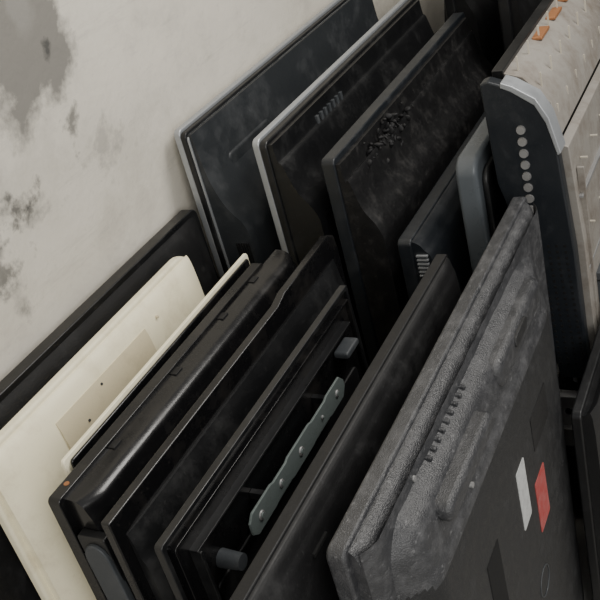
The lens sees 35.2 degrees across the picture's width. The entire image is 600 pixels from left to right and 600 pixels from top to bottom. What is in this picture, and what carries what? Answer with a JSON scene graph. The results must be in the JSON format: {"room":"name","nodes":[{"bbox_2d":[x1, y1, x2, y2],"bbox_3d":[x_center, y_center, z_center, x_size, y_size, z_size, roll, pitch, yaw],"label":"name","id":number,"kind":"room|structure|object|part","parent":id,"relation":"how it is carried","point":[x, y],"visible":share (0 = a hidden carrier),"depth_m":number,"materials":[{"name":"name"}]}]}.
{"room":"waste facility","nodes":[
{"label":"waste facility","id":0,"kind":"room"},
{"bbox_2d":[0,0,444,380],"bbox_3d":[-0.618,-0.626,1.320,0.150,3.200,5.100,9,37,24],"label":"wall","id":1,"kind":"structure","parent":0,"point":[95,94],"depth_m":1.78,"materials":[{"name":"paint"}]},
{"bbox_2d":[444,2,446,21],"bbox_3d":[2.145,-1.693,2.354,3.705,3.200,0.150,9,37,24],"label":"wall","id":2,"kind":"structure","parent":0,"point":[445,15],"depth_m":3.60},
{"bbox_2d":[573,508,592,599],"bbox_3d":[1.240,1.009,1.497,3.855,0.100,5.100,9,37,24],"label":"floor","id":3,"kind":"structure","parent":0,"point":[578,516],"depth_m":2.16,"materials":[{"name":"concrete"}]},
{"bbox_2d":[0,255,204,599],"bbox_3d":[-0.250,0.419,1.838,0.163,0.821,0.635,9,37,23],"label":"television","id":4,"kind":"object","parent":3,"relation":"on","point":[34,443],"visible":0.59,"depth_m":1.55,"materials":[{"name":"plastic"}]},
{"bbox_2d":[0,210,218,599],"bbox_3d":[-0.346,0.412,1.883,0.158,0.803,1.010,9,37,24],"label":"flat-screen tv","id":5,"kind":"object","parent":3,"relation":"on","point":[183,235],"visible":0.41,"depth_m":1.75,"materials":[{"name":"black plastic"}]},
{"bbox_2d":[61,253,249,475],"bbox_3d":[-0.127,0.421,1.807,0.128,0.825,0.600,9,37,23],"label":"cream tv bezel","id":6,"kind":"object","parent":3,"relation":"on","point":[128,394],"visible":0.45,"depth_m":1.56,"materials":[{"name":"plastic"}]},
{"bbox_2d":[48,250,296,599],"bbox_3d":[-0.082,0.443,1.764,0.190,0.826,0.710,9,37,24],"label":"flat-screen tv","id":7,"kind":"object","parent":3,"relation":"on","point":[80,503],"visible":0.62,"depth_m":1.45,"materials":[{"name":"black plastic"}]},
{"bbox_2d":[77,528,135,598],"bbox_3d":[-0.259,0.442,1.397,0.050,0.270,0.018,2,34,28],"label":"speaker grille","id":8,"kind":"object","parent":7,"relation":"attached to","point":[93,545],"depth_m":1.34,"materials":[{"name":"black plastic"}]},
{"bbox_2d":[101,235,367,599],"bbox_3d":[0.013,0.437,1.727,0.164,0.856,0.770,9,37,23],"label":"flat-screen tv","id":9,"kind":"object","parent":3,"relation":"on","point":[142,514],"visible":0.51,"depth_m":1.44,"materials":[{"name":"black plastic"}]},
{"bbox_2d":[154,285,367,599],"bbox_3d":[0.051,0.503,1.618,0.134,0.860,0.616,9,37,24],"label":"television","id":10,"kind":"object","parent":3,"relation":"on","point":[206,550],"visible":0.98,"depth_m":1.38,"materials":[{"name":"black plastic"}]},
{"bbox_2d":[174,0,378,277],"bbox_3d":[0.108,-0.221,2.578,0.234,0.973,1.052,9,37,24],"label":"flat-screen tv","id":11,"kind":"object","parent":3,"relation":"on","point":[214,145],"visible":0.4,"depth_m":2.12,"materials":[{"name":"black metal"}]},
{"bbox_2d":[252,0,433,366],"bbox_3d":[0.253,-0.168,2.481,0.232,0.963,0.952,9,37,24],"label":"flat-screen tv","id":12,"kind":"object","parent":3,"relation":"on","point":[289,153],"visible":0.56,"depth_m":2.06,"materials":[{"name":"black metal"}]},
{"bbox_3d":[0.216,-0.175,2.498,0.016,0.971,0.950,2,34,28],"label":"silver frame","id":13,"kind":"part","parent":12,"relation":"part of","materials":[{"name":"silver metal"}]},
{"bbox_2d":[229,254,460,599],"bbox_3d":[0.195,0.512,1.564,0.168,0.875,0.820,9,37,24],"label":"flat-screen tv","id":14,"kind":"object","parent":3,"relation":"on","point":[291,563],"visible":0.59,"depth_m":1.28,"materials":[{"name":"black plastic"}]},
{"bbox_2d":[321,12,492,363],"bbox_3d":[0.373,-0.125,2.398,0.219,0.956,0.900,9,37,24],"label":"flat-screen tv","id":15,"kind":"object","parent":3,"relation":"on","point":[381,171],"visible":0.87,"depth_m":2.03,"materials":[{"name":"black plastic"}]},
{"bbox_2d":[397,112,484,298],"bbox_3d":[0.479,0.006,2.326,0.184,0.797,0.802,9,37,24],"label":"flat-screen tv","id":16,"kind":"object","parent":3,"relation":"on","point":[437,227],"visible":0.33,"depth_m":1.93,"materials":[{"name":"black plastic"}]},
{"bbox_2d":[326,197,583,599],"bbox_3d":[0.359,0.430,1.636,0.217,0.892,0.900,9,37,24],"label":"tv","id":17,"kind":"object","parent":3,"relation":"on","point":[467,494],"visible":1,"depth_m":1.38,"materials":[{"name":"grey plastic"}]},
{"bbox_2d":[444,0,504,67],"bbox_3d":[0.691,-0.751,3.155,0.233,1.076,0.750,9,37,23],"label":"flat-screen tv","id":18,"kind":"object","parent":3,"relation":"on","point":[483,16],"visible":0.23,"depth_m":2.76,"materials":[{"name":"black plastic"}]},
{"bbox_2d":[456,117,507,273],"bbox_3d":[0.580,-0.075,2.305,0.184,0.931,0.750,9,37,23],"label":"tv","id":19,"kind":"object","parent":3,"relation":"on","point":[483,203],"visible":0.2,"depth_m":1.85,"materials":[{"name":"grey plastic"}]},
{"bbox_2d":[498,0,541,51],"bbox_3d":[0.799,-0.574,2.849,0.237,1.100,0.800,9,37,24],"label":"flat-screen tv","id":20,"kind":"object","parent":3,"relation":"on","point":[514,14],"visible":0.06,"depth_m":2.37,"materials":[{"name":"black plastic"}]},
{"bbox_2d":[555,354,581,508],"bbox_3d":[0.744,0.168,2.367,0.196,0.427,0.720,9,37,24],"label":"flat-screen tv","id":21,"kind":"object","parent":3,"relation":"on","point":[568,386],"visible":0.05,"depth_m":2.06,"materials":[{"name":"black plastic"}]},
{"bbox_2d":[480,0,599,377],"bbox_3d":[0.643,-0.350,2.149,0.243,0.668,0.854,9,37,24],"label":"panel","id":22,"kind":"object","parent":21,"relation":"on","point":[541,99],"visible":0.93,"depth_m":1.83,"materials":[{"name":"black plastic"}]},
{"bbox_3d":[0.587,-0.574,2.040,0.104,0.134,0.775,2,34,28],"label":"metal plate","id":23,"kind":"part","parent":22,"relation":"part of","materials":[{"name":"beige metal"}]},
{"bbox_3d":[0.649,-0.350,2.169,0.117,0.634,0.820,2,34,28],"label":"panel","id":24,"kind":"part","parent":22,"relation":"part of","materials":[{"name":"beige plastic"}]},
{"bbox_2d":[571,324,599,599],"bbox_3d":[0.704,0.281,2.063,0.129,0.586,0.620,9,37,24],"label":"flat-screen tv","id":25,"kind":"object","parent":3,"relation":"on","point":[585,413],"visible":1,"depth_m":1.77,"materials":[{"name":"black plastic"}]}
]}

